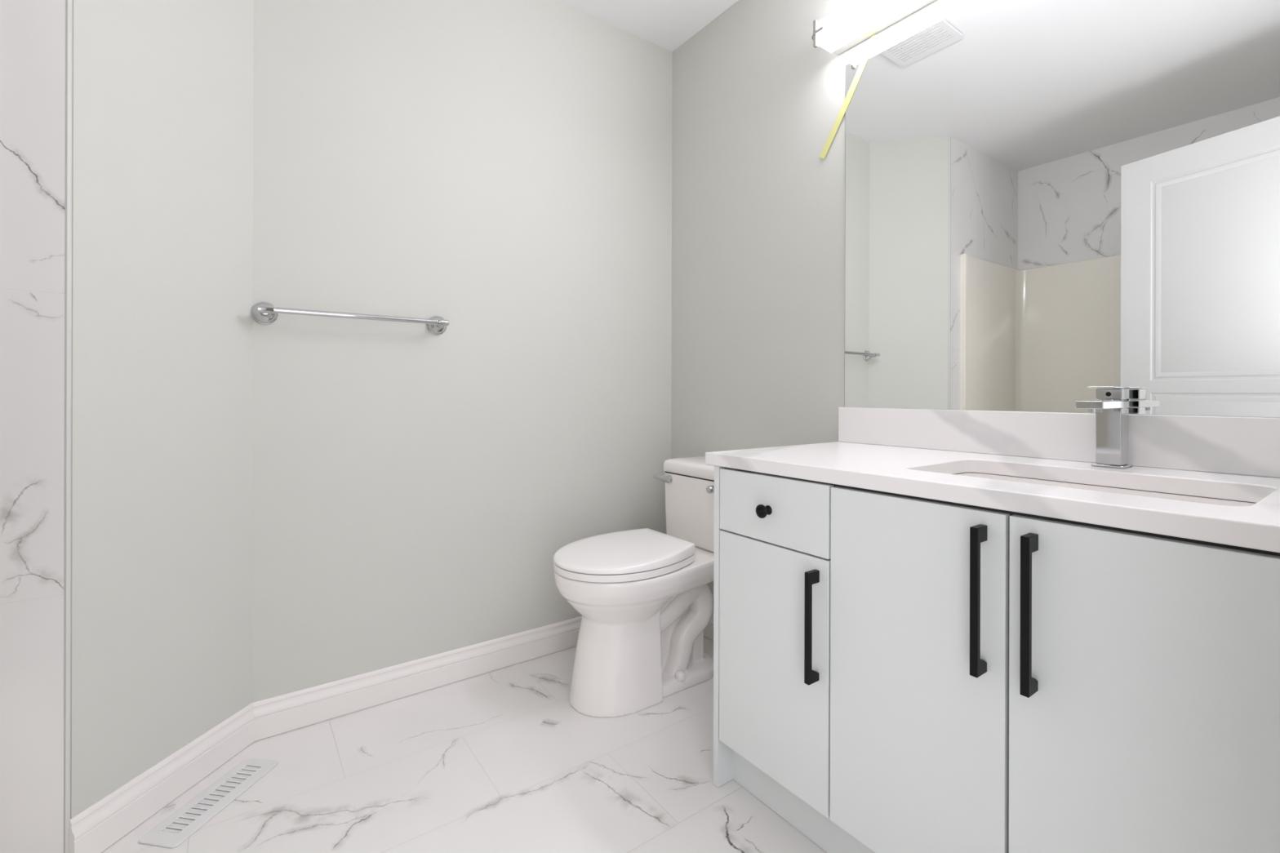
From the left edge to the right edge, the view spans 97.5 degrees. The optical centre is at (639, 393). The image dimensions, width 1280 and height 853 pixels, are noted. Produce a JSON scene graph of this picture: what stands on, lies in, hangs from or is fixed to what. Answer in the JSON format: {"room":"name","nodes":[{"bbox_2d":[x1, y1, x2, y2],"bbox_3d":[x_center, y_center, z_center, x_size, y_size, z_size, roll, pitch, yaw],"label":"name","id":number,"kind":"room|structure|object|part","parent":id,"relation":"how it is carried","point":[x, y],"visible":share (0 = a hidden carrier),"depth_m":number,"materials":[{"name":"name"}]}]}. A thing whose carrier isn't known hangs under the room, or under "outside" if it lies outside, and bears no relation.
{"room":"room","nodes":[
{"label":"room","id":0,"kind":"room"},
{"bbox_2d":[0,0,66,852],"bbox_3d":[-1.567,-0.258,0.874,0.969,2.440,0.120,0,0,-36],"label":"wall","id":1,"kind":"structure","parent":0,"point":[33,33],"depth_m":1.09,"materials":[{"name":"stone"}]},
{"bbox_2d":[71,0,253,817],"bbox_3d":[-1.147,-0.257,1.384,0.085,2.440,0.506,0,0,9],"label":"wall","id":2,"kind":"structure","parent":0,"point":[162,260],"depth_m":1.30,"materials":[{"name":"paint"}]},
{"bbox_2d":[63,0,73,852],"bbox_3d":[-1.149,-0.257,1.128,0.008,2.440,0.011,0,0,-36],"label":"trim","id":3,"kind":"structure","parent":2,"relation":"attached to","point":[69,58],"depth_m":1.13,"materials":[{"name":"grey"}]},
{"bbox_2d":[69,702,254,852],"bbox_3d":[-1.106,0.910,1.341,0.015,0.102,0.435,0,0,9],"label":"baseboard","id":4,"kind":"structure","parent":2,"relation":"attached to","point":[106,821],"depth_m":1.29,"materials":[{"name":"white paint"}]},
{"bbox_2d":[250,302,448,334],"bbox_3d":[-0.839,-0.224,1.679,0.534,0.064,0.076,0,0,-36],"label":"towel bar","id":5,"kind":"object","parent":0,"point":[263,313],"visible":1,"depth_m":1.61,"materials":[{"name":"silver metal"}]},
{"bbox_3d":[-1.035,-0.224,1.549,0.064,0.064,0.058,0,0,-36],"label":"post","id":6,"kind":"part","parent":5,"relation":"part of","materials":[{"name":"silver metal"}]},
{"bbox_2d":[257,305,274,313],"bbox_3d":[-1.014,-0.227,1.519,0.040,0.020,0.020,0,0,-36],"label":"socket","id":7,"kind":"object","parent":5,"relation":"attached to","point":[260,308],"depth_m":1.51,"materials":[{"name":"silver metal"}]},
{"bbox_3d":[-0.653,-0.223,1.823,0.064,0.064,0.058,0,0,-36],"label":"post","id":8,"kind":"part","parent":5,"relation":"part of","materials":[{"name":"silver metal"}]},
{"bbox_2d":[435,319,448,325],"bbox_3d":[-0.632,-0.226,1.793,0.040,0.020,0.020,0,0,-36],"label":"socket","id":9,"kind":"object","parent":5,"relation":"attached to","point":[438,322],"depth_m":1.79,"materials":[{"name":"silver metal"}]},
{"bbox_2d":[251,0,672,702],"bbox_3d":[-0.458,-0.255,2.060,1.589,2.440,0.100,0,0,-36],"label":"wall","id":10,"kind":"structure","parent":0,"point":[500,171],"depth_m":1.87,"materials":[{"name":"paint"}]},
{"bbox_2d":[252,616,582,741],"bbox_3d":[-0.468,0.912,1.984,1.489,0.102,0.015,0,0,-36],"label":"baseboard","id":11,"kind":"structure","parent":10,"relation":"attached to","point":[279,714],"depth_m":1.78,"materials":[{"name":"white paint"}]},
{"bbox_2d":[101,635,826,852],"bbox_3d":[0.036,1.016,0.264,2.872,0.100,3.600,0,0,-36],"label":"floor","id":12,"kind":"structure","parent":0,"point":[502,760],"depth_m":1.37,"materials":[{"name":"tile"}]},
{"bbox_2d":[138,757,278,848],"bbox_3d":[-1.008,0.959,1.331,0.097,0.007,0.281,0,0,9],"label":"floor vent","id":13,"kind":"object","parent":12,"relation":"in","point":[171,833],"visible":1,"depth_m":1.30,"materials":[{"name":"white metal"}]},
{"bbox_2d":[553,456,714,717],"bbox_3d":[0.045,0.589,1.900,0.722,0.686,0.404,0,0,-36],"label":"toilet","id":14,"kind":"object","parent":12,"relation":"on","point":[643,597],"visible":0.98,"depth_m":1.73,"materials":[{"name":"white ceramic"}]},
{"bbox_3d":[-0.069,0.536,1.807,0.425,0.020,0.362,0,0,-36],"label":"seat","id":15,"kind":"part","parent":14,"relation":"part of","materials":[{"name":"plastic"}]},
{"bbox_3d":[-0.069,0.505,1.807,0.427,0.035,0.364,0,0,-36],"label":"seat lid","id":16,"kind":"part","parent":14,"relation":"part of","materials":[{"name":"plastic"}]},
{"bbox_3d":[0.086,0.322,2.123,0.022,0.027,0.091,0,0,-43],"label":"flush lever","id":17,"kind":"part","parent":14,"relation":"part of","materials":[{"name":"silver metal"}]},
{"bbox_3d":[0.268,0.272,2.048,0.190,0.051,0.387,0,0,-36],"label":"tank lid","id":18,"kind":"part","parent":14,"relation":"part of","materials":[{"name":"white ceramic"}]},
{"bbox_3d":[0.269,0.426,2.049,0.187,0.248,0.380,0,0,-36],"label":"tank","id":19,"kind":"part","parent":14,"relation":"part of","materials":[{"name":"white ceramic"}]},
{"bbox_3d":[0.242,0.327,1.902,0.030,0.027,0.027,0,0,-36],"label":"flush knob","id":20,"kind":"part","parent":14,"relation":"part of","materials":[{"name":"silver metal"}]},
{"bbox_2d":[713,465,1279,852],"bbox_3d":[0.683,0.574,1.142,0.598,0.786,0.982,0,0,-36],"label":"vanity cabinet","id":21,"kind":"object","parent":12,"relation":"on","point":[893,673],"visible":1,"depth_m":0.87,"materials":[{"name":"laminate"}]},
{"bbox_3d":[0.416,0.573,1.544,0.564,0.786,0.017,0,0,-36],"label":"panel","id":22,"kind":"part","parent":21,"relation":"part of","materials":[{"name":"laminate"}]},
{"bbox_3d":[0.272,0.259,1.234,0.030,0.030,0.030,0,0,-36],"label":"knob","id":23,"kind":"part","parent":21,"relation":"part of","materials":[{"name":"black metal"}]},
{"bbox_3d":[0.291,0.591,1.249,0.018,0.512,0.311,0,0,-36],"label":"door","id":24,"kind":"part","parent":21,"relation":"part of","materials":[{"name":"laminate"}]},
{"bbox_3d":[0.292,0.258,1.249,0.018,0.147,0.311,0,0,-36],"label":"drawer","id":25,"kind":"part","parent":21,"relation":"part of","materials":[{"name":"laminate"}]},
{"bbox_3d":[0.346,0.469,1.128,0.033,0.222,0.012,0,0,-36],"label":"handle","id":26,"kind":"part","parent":21,"relation":"part of","materials":[{"name":"black metal"}]},
{"bbox_3d":[0.476,0.517,0.992,0.018,0.661,0.312,0,0,-36],"label":"door","id":27,"kind":"part","parent":21,"relation":"part of","materials":[{"name":"laminate"}]},
{"bbox_3d":[0.528,0.322,0.875,0.033,0.230,0.012,0,0,-36],"label":"handle","id":28,"kind":"part","parent":21,"relation":"part of","materials":[{"name":"black metal"}]},
{"bbox_2d":[705,407,1279,552],"bbox_3d":[0.688,0.111,1.162,0.570,0.137,1.010,0,0,-36],"label":"countertop","id":29,"kind":"structure","parent":21,"relation":"on","point":[913,452],"depth_m":1.10,"materials":[{"name":"white stone"}]},
{"bbox_2d":[1075,386,1133,468],"bbox_3d":[0.926,0.068,1.121,0.168,0.163,0.053,0,0,-36],"label":"faucet","id":30,"kind":"object","parent":29,"relation":"on","point":[1112,412],"visible":1,"depth_m":1.13,"materials":[{"name":"silver metal"}]},
{"bbox_3d":[0.924,0.023,1.119,0.162,0.015,0.043,0,0,-36],"label":"spout","id":31,"kind":"part","parent":30,"relation":"part of","materials":[{"name":"silver metal"}]},
{"bbox_3d":[0.953,-0.012,1.140,0.094,0.003,0.044,0,0,-36],"label":"lever plate","id":32,"kind":"part","parent":30,"relation":"part of","materials":[{"name":"silver metal"}]},
{"bbox_3d":[0.971,0.002,1.153,0.048,0.022,0.043,0,0,-36],"label":"lever","id":33,"kind":"part","parent":30,"relation":"part of","materials":[{"name":"silver metal"}]},
{"bbox_3d":[0.969,0.148,1.152,0.061,0.004,0.053,0,0,-36],"label":"plate","id":34,"kind":"part","parent":30,"relation":"part of","materials":[{"name":"silver metal"}]},
{"bbox_2d":[955,472,1255,506],"bbox_3d":[0.774,0.249,1.008,0.330,0.137,0.506,0,0,-36],"label":"sink","id":35,"kind":"object","parent":29,"relation":"in","point":[1049,482],"visible":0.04,"depth_m":1.07,"materials":[{"name":"white ceramic"}]},
{"bbox_3d":[0.568,0.322,0.818,0.033,0.230,0.012,0,0,-36],"label":"handle","id":36,"kind":"part","parent":21,"relation":"part of","materials":[{"name":"black metal"}]},
{"bbox_3d":[0.664,0.518,0.728,0.018,0.661,0.326,0,0,-36],"label":"door","id":37,"kind":"part","parent":21,"relation":"part of","materials":[{"name":"laminate"}]},
{"bbox_2d":[559,0,738,52],"bbox_3d":[0.043,-1.524,0.264,2.872,0.100,3.600,0,0,-36],"label":"ceiling","id":38,"kind":"structure","parent":0,"point":[668,24],"depth_m":2.19,"materials":[{"name":"white paint"}]},
{"bbox_2d":[819,35,878,159],"bbox_3d":[0.636,-0.902,1.721,0.001,0.311,0.203,0,0,-36],"label":"tape","id":39,"kind":"object","parent":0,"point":[873,37],"visible":1,"depth_m":1.72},
{"bbox_2d":[671,0,1277,612],"bbox_3d":[0.746,-0.252,1.658,0.100,2.440,1.955,0,0,-36],"label":"wall","id":40,"kind":"structure","parent":0,"point":[758,215],"depth_m":2.02,"materials":[{"name":"paint"}]},
{"bbox_2d":[703,612,713,640],"bbox_3d":[0.380,0.914,2.067,0.015,0.102,0.868,0,0,-36],"label":"baseboard","id":41,"kind":"structure","parent":40,"relation":"attached to","point":[708,630],"depth_m":2.20,"materials":[{"name":"white paint"}]},
{"bbox_2d":[811,0,935,55],"bbox_3d":[0.848,-1.089,1.341,0.107,0.078,0.992,0,0,-36],"label":"vanity light","id":42,"kind":"object","parent":40,"relation":"attached to","point":[855,21],"visible":1,"depth_m":1.61,"materials":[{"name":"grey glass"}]},
{"bbox_2d":[838,407,1279,477],"bbox_3d":[0.912,0.097,1.322,0.020,0.106,1.010,0,0,-36],"label":"backsplash","id":43,"kind":"structure","parent":40,"relation":"attached to","point":[1232,445],"depth_m":1.24,"materials":[{"name":"white stone"}]},
{"bbox_2d":[844,0,1279,417],"bbox_3d":[0.922,-0.488,1.323,0.004,1.062,0.999,0,0,-36],"label":"mirror","id":44,"kind":"object","parent":40,"relation":"attached to","point":[1047,202],"visible":1,"depth_m":1.26,"materials":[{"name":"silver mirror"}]}
]}

